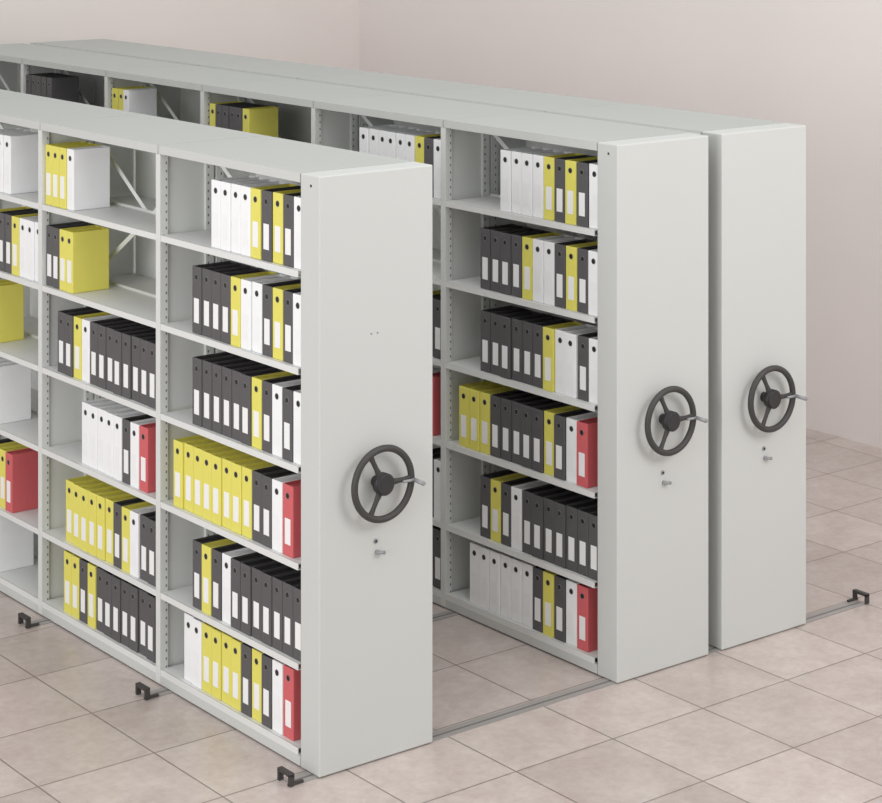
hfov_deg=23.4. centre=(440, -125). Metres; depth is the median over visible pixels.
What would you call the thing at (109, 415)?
box file
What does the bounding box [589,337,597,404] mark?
box file
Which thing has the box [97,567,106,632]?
box file
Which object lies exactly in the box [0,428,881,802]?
floor
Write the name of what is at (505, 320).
box file
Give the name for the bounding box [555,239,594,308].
box file
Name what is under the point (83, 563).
box file
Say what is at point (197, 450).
box file
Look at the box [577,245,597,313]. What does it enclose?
box file
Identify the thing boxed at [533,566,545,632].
box file
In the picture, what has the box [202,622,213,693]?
box file
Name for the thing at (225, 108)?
box file
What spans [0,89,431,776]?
shelving unit
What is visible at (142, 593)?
box file
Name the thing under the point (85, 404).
box file
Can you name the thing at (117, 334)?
box file
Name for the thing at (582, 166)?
box file
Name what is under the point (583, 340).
box file
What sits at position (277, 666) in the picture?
box file
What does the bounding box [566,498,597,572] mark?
box file
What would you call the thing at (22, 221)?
box file
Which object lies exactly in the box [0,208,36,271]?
box file
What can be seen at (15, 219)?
box file
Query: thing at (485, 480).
box file
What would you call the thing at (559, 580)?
box file
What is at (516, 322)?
box file
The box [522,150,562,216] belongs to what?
box file
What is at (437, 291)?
box file
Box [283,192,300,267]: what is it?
box file
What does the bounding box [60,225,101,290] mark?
box file
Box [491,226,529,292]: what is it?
box file
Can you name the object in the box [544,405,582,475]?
box file
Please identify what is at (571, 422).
box file
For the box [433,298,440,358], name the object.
box file
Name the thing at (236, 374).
box file
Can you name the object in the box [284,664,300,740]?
box file
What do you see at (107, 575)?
box file
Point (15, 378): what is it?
box file
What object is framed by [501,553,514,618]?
box file
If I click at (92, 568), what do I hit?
box file
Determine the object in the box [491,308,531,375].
box file
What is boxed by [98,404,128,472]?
box file
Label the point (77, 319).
box file
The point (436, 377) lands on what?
box file
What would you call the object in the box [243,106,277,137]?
box file
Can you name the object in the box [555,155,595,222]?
box file
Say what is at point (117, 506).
box file
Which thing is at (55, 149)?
box file
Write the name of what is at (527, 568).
box file
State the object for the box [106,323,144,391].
box file
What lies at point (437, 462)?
box file
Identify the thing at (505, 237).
box file
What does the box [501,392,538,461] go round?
box file
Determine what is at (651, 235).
shelving unit
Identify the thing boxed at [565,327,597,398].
box file
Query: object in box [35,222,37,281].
box file
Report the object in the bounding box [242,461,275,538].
box file
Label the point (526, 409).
box file
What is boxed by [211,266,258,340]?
box file
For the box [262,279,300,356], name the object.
box file
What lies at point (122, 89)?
box file
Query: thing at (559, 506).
box file
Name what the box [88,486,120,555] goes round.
box file
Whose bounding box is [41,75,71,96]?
box file
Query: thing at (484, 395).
box file
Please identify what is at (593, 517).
box file
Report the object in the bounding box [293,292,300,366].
box file
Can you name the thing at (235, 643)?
box file
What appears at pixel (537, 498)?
box file
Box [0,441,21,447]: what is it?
box file
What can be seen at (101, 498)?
box file
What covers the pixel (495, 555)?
box file
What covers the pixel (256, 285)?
box file
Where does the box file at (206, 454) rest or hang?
on the shelving unit at (365, 273)
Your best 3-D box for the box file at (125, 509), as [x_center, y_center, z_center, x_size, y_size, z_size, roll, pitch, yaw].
[-1.284,2.854,9.202,0.187,0.274,0.070,0,0,-38]
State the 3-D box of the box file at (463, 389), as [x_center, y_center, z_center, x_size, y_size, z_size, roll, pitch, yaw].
[0.176,2.474,9.790,0.187,0.274,0.070,0,0,-38]
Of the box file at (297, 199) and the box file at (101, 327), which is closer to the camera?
the box file at (297, 199)
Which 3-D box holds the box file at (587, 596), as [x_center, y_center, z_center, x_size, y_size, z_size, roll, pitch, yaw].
[0.677,3.174,9.155,0.187,0.274,0.070,0,0,-38]
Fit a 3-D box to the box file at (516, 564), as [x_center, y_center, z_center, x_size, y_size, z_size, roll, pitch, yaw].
[0.405,3.174,9.503,0.187,0.274,0.070,0,0,-38]
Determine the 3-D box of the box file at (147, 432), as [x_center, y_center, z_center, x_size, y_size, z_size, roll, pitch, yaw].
[-1.190,2.474,9.084,0.187,0.274,0.070,0,0,-38]
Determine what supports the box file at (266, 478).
on the shelving unit at (365, 273)
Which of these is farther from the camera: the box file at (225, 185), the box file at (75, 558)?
the box file at (75, 558)
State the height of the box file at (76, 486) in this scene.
0.274 m
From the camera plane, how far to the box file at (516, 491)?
9.45 m
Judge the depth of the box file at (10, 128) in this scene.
10.32 m
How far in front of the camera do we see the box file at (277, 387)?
8.23 m
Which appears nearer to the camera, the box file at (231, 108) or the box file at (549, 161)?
the box file at (549, 161)
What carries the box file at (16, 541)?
on the shelving unit at (365, 273)
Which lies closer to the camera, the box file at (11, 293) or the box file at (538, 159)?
the box file at (538, 159)
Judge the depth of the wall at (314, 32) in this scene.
15.87 m
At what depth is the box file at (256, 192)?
8.34 m
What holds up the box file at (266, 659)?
on the shelving unit at (365, 273)
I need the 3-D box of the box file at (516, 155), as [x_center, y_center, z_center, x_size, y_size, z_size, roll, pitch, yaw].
[0.408,1.362,9.505,0.187,0.274,0.070,0,0,-38]
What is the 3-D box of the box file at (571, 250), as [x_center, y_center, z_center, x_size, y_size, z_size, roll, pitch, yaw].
[0.632,1.732,9.214,0.187,0.274,0.070,0,0,-38]
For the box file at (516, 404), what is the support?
on the shelving unit at (651, 235)
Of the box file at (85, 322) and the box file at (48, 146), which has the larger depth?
the box file at (48, 146)
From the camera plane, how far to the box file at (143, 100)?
12.21 m
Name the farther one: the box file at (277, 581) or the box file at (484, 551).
the box file at (484, 551)
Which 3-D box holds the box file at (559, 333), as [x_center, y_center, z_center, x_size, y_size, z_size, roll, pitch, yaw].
[0.589,2.106,9.273,0.187,0.274,0.070,0,0,-38]
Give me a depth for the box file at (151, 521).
8.97 m
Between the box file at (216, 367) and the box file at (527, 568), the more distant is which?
the box file at (527, 568)
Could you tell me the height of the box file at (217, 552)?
0.274 m
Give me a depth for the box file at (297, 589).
8.12 m
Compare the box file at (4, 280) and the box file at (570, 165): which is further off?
the box file at (4, 280)
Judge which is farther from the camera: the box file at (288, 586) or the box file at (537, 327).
the box file at (537, 327)
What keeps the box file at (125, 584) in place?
on the shelving unit at (365, 273)
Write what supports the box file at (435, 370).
on the shelving unit at (651, 235)
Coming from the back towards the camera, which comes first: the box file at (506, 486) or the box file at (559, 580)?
the box file at (506, 486)
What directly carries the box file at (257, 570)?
on the shelving unit at (365, 273)
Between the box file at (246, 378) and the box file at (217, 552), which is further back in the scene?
the box file at (217, 552)
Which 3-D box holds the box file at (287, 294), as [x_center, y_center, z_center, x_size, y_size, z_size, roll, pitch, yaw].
[-0.514,1.732,8.224,0.187,0.274,0.070,0,0,-38]
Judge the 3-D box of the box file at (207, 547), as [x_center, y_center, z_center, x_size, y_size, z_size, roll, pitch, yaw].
[-0.880,2.854,8.685,0.187,0.274,0.070,0,0,-38]
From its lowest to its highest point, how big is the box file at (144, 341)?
0.274 m
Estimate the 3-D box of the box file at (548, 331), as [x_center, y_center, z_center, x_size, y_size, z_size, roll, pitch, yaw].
[0.538,2.106,9.327,0.187,0.274,0.070,0,0,-38]
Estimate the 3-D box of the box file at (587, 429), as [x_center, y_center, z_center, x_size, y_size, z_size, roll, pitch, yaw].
[0.674,2.474,9.153,0.187,0.274,0.070,0,0,-38]
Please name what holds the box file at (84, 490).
on the shelving unit at (365, 273)
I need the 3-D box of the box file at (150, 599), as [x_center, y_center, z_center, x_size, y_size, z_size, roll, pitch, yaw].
[-1.153,3.174,9.033,0.187,0.274,0.070,0,0,-38]
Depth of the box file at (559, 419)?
9.21 m
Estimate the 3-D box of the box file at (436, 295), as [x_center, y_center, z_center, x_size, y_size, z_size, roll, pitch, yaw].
[0.018,2.106,10.005,0.187,0.274,0.070,0,0,-38]
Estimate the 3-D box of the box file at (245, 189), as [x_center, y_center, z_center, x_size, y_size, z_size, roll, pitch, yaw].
[-0.699,1.362,8.453,0.187,0.274,0.070,0,0,-38]
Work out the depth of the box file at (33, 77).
13.09 m
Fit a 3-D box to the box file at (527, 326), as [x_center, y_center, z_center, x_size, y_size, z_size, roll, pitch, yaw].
[0.453,2.106,9.447,0.187,0.274,0.070,0,0,-38]
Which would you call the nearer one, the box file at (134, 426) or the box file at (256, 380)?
the box file at (256, 380)
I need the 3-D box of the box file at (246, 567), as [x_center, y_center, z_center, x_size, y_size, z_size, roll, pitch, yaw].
[-0.700,2.854,8.452,0.187,0.274,0.070,0,0,-38]
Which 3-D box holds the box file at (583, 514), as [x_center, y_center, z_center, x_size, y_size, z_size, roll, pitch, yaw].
[0.678,2.854,9.156,0.187,0.274,0.070,0,0,-38]
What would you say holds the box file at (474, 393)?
on the shelving unit at (651, 235)
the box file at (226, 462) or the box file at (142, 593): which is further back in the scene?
the box file at (142, 593)
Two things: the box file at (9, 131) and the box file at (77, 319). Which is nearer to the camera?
the box file at (77, 319)
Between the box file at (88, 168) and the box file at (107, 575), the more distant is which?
the box file at (88, 168)
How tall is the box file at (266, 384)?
0.274 m
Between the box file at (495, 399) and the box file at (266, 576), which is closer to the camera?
the box file at (266, 576)
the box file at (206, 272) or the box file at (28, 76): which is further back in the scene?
the box file at (28, 76)
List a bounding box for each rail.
[18,612,52,628]
[135,610,459,699]
[277,589,868,786]
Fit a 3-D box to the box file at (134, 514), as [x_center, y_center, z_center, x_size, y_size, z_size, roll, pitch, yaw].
[-1.240,2.854,9.143,0.187,0.274,0.070,0,0,-38]
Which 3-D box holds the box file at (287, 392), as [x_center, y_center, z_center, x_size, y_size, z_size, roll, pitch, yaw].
[-0.518,2.106,8.221,0.187,0.274,0.070,0,0,-38]
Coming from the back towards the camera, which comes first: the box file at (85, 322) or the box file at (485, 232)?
the box file at (485, 232)
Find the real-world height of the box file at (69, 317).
0.274 m
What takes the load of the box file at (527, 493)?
on the shelving unit at (651, 235)
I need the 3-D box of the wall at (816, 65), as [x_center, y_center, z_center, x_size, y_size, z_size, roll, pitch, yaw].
[4.296,1.282,10.485,0.100,4.200,16.120,0,0,-38]
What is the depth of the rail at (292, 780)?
8.67 m
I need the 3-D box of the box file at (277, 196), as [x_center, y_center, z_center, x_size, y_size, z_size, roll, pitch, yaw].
[-0.559,1.362,8.283,0.187,0.274,0.070,0,0,-38]
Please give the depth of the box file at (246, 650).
8.39 m
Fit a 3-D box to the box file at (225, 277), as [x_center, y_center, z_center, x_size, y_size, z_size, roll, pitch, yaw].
[-0.790,1.732,8.569,0.187,0.274,0.070,0,0,-38]
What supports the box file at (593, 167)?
on the shelving unit at (651, 235)
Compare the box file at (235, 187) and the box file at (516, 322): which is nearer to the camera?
the box file at (235, 187)
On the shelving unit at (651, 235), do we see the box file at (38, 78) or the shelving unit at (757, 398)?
the box file at (38, 78)
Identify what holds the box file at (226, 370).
on the shelving unit at (365, 273)
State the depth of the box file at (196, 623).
8.69 m
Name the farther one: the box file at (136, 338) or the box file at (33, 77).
the box file at (33, 77)
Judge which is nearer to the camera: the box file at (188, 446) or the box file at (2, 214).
the box file at (188, 446)
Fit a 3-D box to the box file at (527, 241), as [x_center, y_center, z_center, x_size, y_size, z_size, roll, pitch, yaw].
[0.452,1.732,9.446,0.187,0.274,0.070,0,0,-38]
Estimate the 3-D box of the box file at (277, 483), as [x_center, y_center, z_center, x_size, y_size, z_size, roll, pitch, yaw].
[-0.562,2.474,8.280,0.187,0.274,0.070,0,0,-38]
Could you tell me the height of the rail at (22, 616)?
0.050 m
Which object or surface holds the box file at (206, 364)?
on the shelving unit at (365, 273)
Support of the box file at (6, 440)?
on the shelving unit at (365, 273)
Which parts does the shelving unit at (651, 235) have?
frame, panel, roof panel, frame, panel, roof panel, frame, panel, roof panel, frame, panel, roof panel, frame, panel, roof panel, shelf, shelf, shelf, shelf, shelf, shelf, frame, shelf, shelf, shelf, shelf, shelf, shelf, panel, roof panel, panel, lock knob, crank handle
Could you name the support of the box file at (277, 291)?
on the shelving unit at (365, 273)
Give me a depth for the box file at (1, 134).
10.07 m
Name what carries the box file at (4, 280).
on the shelving unit at (365, 273)
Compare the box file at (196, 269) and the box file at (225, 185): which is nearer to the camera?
the box file at (225, 185)
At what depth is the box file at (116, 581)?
9.20 m
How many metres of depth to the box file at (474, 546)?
9.68 m
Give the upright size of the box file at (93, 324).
0.274 m
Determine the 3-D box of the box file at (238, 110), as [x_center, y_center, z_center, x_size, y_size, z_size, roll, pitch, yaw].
[-0.998,1.362,11.297,0.187,0.274,0.063,0,0,-38]
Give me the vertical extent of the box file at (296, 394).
0.274 m
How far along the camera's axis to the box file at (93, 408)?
9.37 m
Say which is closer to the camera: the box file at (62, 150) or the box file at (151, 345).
the box file at (151, 345)
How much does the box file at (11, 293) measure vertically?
0.274 m
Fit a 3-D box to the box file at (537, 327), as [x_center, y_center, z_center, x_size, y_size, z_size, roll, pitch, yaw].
[0.497,2.106,9.388,0.187,0.274,0.070,0,0,-38]
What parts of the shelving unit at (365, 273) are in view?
frame, roof panel, shelf, shelf, shelf, shelf, shelf, shelf, panel, roof panel, frame, shelf, shelf, shelf, shelf, shelf, shelf, panel, roof panel, frame, shelf, shelf, shelf, shelf, shelf, shelf, panel, roof panel, panel, lock knob, crank handle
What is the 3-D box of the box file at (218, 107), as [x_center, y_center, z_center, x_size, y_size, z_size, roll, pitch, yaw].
[-1.120,1.362,11.450,0.187,0.274,0.063,0,0,-38]
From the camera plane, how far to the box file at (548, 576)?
9.27 m
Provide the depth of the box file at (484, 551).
9.61 m
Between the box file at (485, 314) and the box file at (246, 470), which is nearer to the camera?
the box file at (246, 470)
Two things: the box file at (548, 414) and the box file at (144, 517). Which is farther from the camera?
the box file at (548, 414)
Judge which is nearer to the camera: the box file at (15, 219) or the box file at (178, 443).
the box file at (178, 443)
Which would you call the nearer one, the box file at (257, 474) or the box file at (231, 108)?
the box file at (257, 474)
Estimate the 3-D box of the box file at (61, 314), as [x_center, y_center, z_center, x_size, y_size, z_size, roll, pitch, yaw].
[-1.642,2.106,9.664,0.187,0.274,0.070,0,0,-38]
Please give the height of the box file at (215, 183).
0.274 m
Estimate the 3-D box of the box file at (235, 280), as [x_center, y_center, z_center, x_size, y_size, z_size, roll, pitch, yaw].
[-0.745,1.732,8.511,0.187,0.274,0.070,0,0,-38]
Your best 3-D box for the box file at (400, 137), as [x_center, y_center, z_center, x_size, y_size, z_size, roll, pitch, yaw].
[-0.121,1.362,10.176,0.187,0.274,0.070,0,0,-38]
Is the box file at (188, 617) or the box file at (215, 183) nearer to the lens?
the box file at (215, 183)
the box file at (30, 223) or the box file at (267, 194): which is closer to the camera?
the box file at (267, 194)
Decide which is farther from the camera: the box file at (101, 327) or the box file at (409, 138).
the box file at (409, 138)
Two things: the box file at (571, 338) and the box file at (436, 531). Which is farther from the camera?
the box file at (436, 531)
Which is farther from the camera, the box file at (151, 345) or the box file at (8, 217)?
the box file at (8, 217)
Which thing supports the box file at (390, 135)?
on the shelving unit at (651, 235)
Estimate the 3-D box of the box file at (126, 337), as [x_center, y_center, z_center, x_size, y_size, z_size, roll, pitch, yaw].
[-1.281,2.106,9.199,0.187,0.274,0.070,0,0,-38]
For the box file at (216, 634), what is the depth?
8.56 m
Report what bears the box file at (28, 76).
on the shelving unit at (651, 235)
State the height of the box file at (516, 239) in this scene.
0.274 m
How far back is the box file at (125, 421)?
9.15 m
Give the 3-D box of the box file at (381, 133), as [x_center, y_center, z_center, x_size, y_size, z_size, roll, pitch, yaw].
[-0.209,1.362,10.293,0.187,0.274,0.070,0,0,-38]
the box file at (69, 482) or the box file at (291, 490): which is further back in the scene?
the box file at (69, 482)
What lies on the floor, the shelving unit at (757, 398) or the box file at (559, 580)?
the shelving unit at (757, 398)
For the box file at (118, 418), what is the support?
on the shelving unit at (365, 273)
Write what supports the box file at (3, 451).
on the shelving unit at (365, 273)
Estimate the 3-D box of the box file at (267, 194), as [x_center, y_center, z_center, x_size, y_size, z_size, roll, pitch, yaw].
[-0.607,1.362,8.338,0.187,0.274,0.070,0,0,-38]
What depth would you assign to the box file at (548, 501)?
9.28 m
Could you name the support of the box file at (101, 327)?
on the shelving unit at (365, 273)
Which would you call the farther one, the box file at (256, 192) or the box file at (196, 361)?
the box file at (196, 361)
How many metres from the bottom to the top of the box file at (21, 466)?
0.274 m
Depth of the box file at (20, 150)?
10.05 m
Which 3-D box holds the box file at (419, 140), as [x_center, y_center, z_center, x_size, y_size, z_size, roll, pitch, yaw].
[-0.029,1.362,10.062,0.187,0.274,0.070,0,0,-38]
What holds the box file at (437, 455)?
on the shelving unit at (651, 235)
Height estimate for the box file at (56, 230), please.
0.274 m
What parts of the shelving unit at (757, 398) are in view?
panel, roof panel, roof panel, roof panel, roof panel, roof panel, roof panel, panel, crank handle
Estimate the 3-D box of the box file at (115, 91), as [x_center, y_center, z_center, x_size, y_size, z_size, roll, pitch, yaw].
[-1.811,1.362,12.334,0.187,0.274,0.063,0,0,-38]
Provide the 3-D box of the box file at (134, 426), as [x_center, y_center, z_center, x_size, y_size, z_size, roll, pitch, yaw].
[-1.237,2.474,9.141,0.187,0.274,0.070,0,0,-38]
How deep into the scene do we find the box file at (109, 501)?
9.27 m
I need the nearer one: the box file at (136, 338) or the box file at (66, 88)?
the box file at (136, 338)
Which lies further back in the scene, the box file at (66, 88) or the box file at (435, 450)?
the box file at (66, 88)
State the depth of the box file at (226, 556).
8.52 m
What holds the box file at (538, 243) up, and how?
on the shelving unit at (651, 235)
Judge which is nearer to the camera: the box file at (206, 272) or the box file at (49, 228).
the box file at (206, 272)
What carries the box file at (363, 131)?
on the shelving unit at (651, 235)
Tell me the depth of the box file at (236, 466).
8.45 m
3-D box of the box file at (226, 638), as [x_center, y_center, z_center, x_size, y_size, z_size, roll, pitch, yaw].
[-0.787,3.174,8.571,0.187,0.274,0.070,0,0,-38]
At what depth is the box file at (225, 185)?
8.51 m
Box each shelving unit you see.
[0,43,707,682]
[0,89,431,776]
[31,39,807,649]
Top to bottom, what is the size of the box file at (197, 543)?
0.274 m
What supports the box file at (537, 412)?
on the shelving unit at (651, 235)
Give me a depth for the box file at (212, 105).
11.46 m
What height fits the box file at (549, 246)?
0.274 m
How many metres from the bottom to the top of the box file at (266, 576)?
0.274 m
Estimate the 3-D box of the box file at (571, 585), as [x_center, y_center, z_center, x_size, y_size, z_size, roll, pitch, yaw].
[0.633,3.174,9.214,0.187,0.274,0.070,0,0,-38]
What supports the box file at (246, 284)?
on the shelving unit at (365, 273)
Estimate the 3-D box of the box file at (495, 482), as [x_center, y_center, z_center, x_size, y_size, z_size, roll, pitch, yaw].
[0.317,2.854,9.620,0.187,0.274,0.070,0,0,-38]
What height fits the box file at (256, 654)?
0.274 m
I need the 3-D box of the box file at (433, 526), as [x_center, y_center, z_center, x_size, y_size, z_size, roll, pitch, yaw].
[0.017,3.174,10.004,0.187,0.274,0.070,0,0,-38]
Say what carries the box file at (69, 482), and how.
on the shelving unit at (365, 273)
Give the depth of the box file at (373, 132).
10.30 m
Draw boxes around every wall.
[0,0,358,69]
[359,0,881,447]
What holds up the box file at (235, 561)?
on the shelving unit at (365, 273)
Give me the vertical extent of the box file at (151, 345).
0.274 m
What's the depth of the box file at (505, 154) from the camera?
9.50 m
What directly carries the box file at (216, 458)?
on the shelving unit at (365, 273)
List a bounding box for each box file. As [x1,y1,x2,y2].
[0,128,21,130]
[0,129,29,132]
[0,131,34,192]
[0,206,30,211]
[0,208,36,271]
[0,279,11,282]
[0,281,23,342]
[0,359,11,362]
[0,361,30,423]
[0,438,13,443]
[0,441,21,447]
[0,445,28,507]
[0,515,33,571]
[4,132,37,193]
[5,210,37,273]
[5,448,37,512]
[12,213,37,275]
[19,216,37,278]
[26,73,54,93]
[27,219,37,280]
[31,73,58,94]
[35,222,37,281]
[36,74,65,95]
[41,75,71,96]
[46,141,87,205]
[46,221,86,286]
[47,76,78,102]
[52,143,92,206]
[53,223,93,288]
[58,307,94,373]
[59,144,100,208]
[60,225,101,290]
[64,550,73,614]
[65,309,103,376]
[66,227,108,293]
[66,475,96,542]
[67,145,109,210]
[71,554,81,618]
[73,479,103,547]
[74,312,112,379]
[79,558,89,623]
[80,482,111,551]
[82,315,118,382]
[82,398,111,465]
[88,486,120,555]
[88,562,98,628]
[90,317,128,385]
[90,401,119,469]
[97,490,128,560]
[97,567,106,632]
[98,320,137,388]
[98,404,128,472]
[104,571,113,637]
[105,407,136,477]
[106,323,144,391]
[106,494,137,563]
[112,86,142,109]
[112,575,123,642]
[113,325,152,395]
[113,498,145,568]
[114,411,144,480]
[119,87,150,110]
[121,580,130,646]
[122,328,155,398]
[122,414,154,484]
[122,501,153,573]
[123,88,156,115]
[129,584,140,652]
[130,418,155,488]
[130,505,155,577]
[132,332,155,401]
[139,422,155,492]
[139,589,148,656]
[140,336,155,405]
[140,511,155,581]
[146,593,155,662]
[148,341,155,408]
[148,517,155,586]
[174,435,206,508]
[184,438,215,512]
[184,612,194,682]
[192,261,237,334]
[192,352,234,426]
[192,617,203,688]
[193,442,225,516]
[193,534,226,610]
[202,263,248,337]
[202,355,243,430]
[202,446,236,521]
[202,538,236,615]
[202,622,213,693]
[210,101,241,126]
[211,175,257,248]
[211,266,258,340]
[211,627,222,699]
[212,358,252,433]
[212,450,246,525]
[212,543,245,620]
[215,102,246,127]
[221,177,268,251]
[221,268,266,343]
[222,103,252,128]
[222,361,264,437]
[222,454,255,529]
[222,547,255,624]
[222,632,233,705]
[229,104,260,129]
[231,179,278,253]
[231,271,277,347]
[231,552,266,630]
[231,637,243,711]
[232,364,274,441]
[232,457,265,534]
[235,105,266,130]
[241,181,288,256]
[241,274,288,350]
[241,368,283,445]
[241,557,275,635]
[241,643,253,716]
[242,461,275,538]
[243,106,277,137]
[251,184,298,259]
[252,276,298,353]
[252,371,295,449]
[252,465,286,543]
[252,561,286,640]
[252,648,263,722]
[261,564,300,646]
[262,186,300,261]
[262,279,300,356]
[262,375,300,453]
[262,467,300,548]
[262,653,274,728]
[272,379,300,457]
[272,473,300,552]
[272,570,300,651]
[272,659,284,734]
[273,189,300,264]
[273,283,300,360]
[282,384,300,461]
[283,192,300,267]
[283,288,300,363]
[283,479,300,557]
[283,578,300,657]
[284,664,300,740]
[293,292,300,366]
[293,390,300,464]
[293,585,300,661]
[294,196,300,268]
[359,125,394,152]
[369,126,405,154]
[378,127,416,155]
[386,129,422,157]
[396,130,434,159]
[405,132,440,161]
[415,134,440,162]
[424,136,440,196]
[432,290,440,294]
[432,294,440,355]
[432,367,440,372]
[432,372,440,435]
[432,447,440,453]
[432,452,440,516]
[432,525,436,585]
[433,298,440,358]
[433,527,440,589]
[434,138,440,198]
[434,458,440,519]
[459,380,496,447]
[469,383,506,450]
[470,541,482,604]
[479,545,492,609]
[480,224,519,289]
[480,386,516,454]
[480,469,517,538]
[481,305,519,372]
[490,389,527,457]
[490,549,503,614]
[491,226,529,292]
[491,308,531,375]
[491,473,527,542]
[500,146,538,211]
[500,228,539,294]
[500,311,540,378]
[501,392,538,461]
[501,476,537,546]
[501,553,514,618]
[511,230,551,297]
[511,480,549,550]
[511,557,525,623]
[512,148,551,213]
[512,313,552,381]
[512,396,548,464]
[521,399,558,468]
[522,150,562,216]
[522,232,563,300]
[522,316,563,385]
[522,484,560,554]
[522,562,535,627]
[532,402,569,472]
[532,487,570,559]
[533,151,571,218]
[533,235,573,302]
[533,319,573,388]
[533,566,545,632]
[543,321,583,391]
[543,570,557,637]
[544,153,584,220]
[544,237,584,305]
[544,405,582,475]
[544,491,581,563]
[554,409,592,480]
[554,495,595,567]
[554,574,568,642]
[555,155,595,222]
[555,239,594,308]
[555,324,596,394]
[565,157,597,224]
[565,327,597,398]
[566,241,597,310]
[566,411,597,483]
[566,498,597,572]
[566,579,579,646]
[577,159,597,227]
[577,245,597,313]
[577,417,597,487]
[577,582,597,651]
[578,332,597,401]
[578,505,597,576]
[588,249,597,316]
[589,163,597,228]
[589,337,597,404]
[589,512,597,580]
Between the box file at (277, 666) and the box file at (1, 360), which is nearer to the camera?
the box file at (277, 666)
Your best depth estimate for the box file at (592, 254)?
9.04 m
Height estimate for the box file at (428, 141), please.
0.274 m
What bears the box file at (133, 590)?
on the shelving unit at (365, 273)
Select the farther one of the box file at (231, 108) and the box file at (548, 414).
the box file at (231, 108)
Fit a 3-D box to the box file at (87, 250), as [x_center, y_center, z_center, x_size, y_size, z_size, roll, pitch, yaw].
[-1.594,1.732,9.598,0.187,0.274,0.063,0,0,-38]
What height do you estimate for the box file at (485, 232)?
0.274 m
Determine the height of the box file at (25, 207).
0.274 m
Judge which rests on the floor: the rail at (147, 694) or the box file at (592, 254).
the rail at (147, 694)
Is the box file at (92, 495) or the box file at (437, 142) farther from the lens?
the box file at (437, 142)
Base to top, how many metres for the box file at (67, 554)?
0.274 m

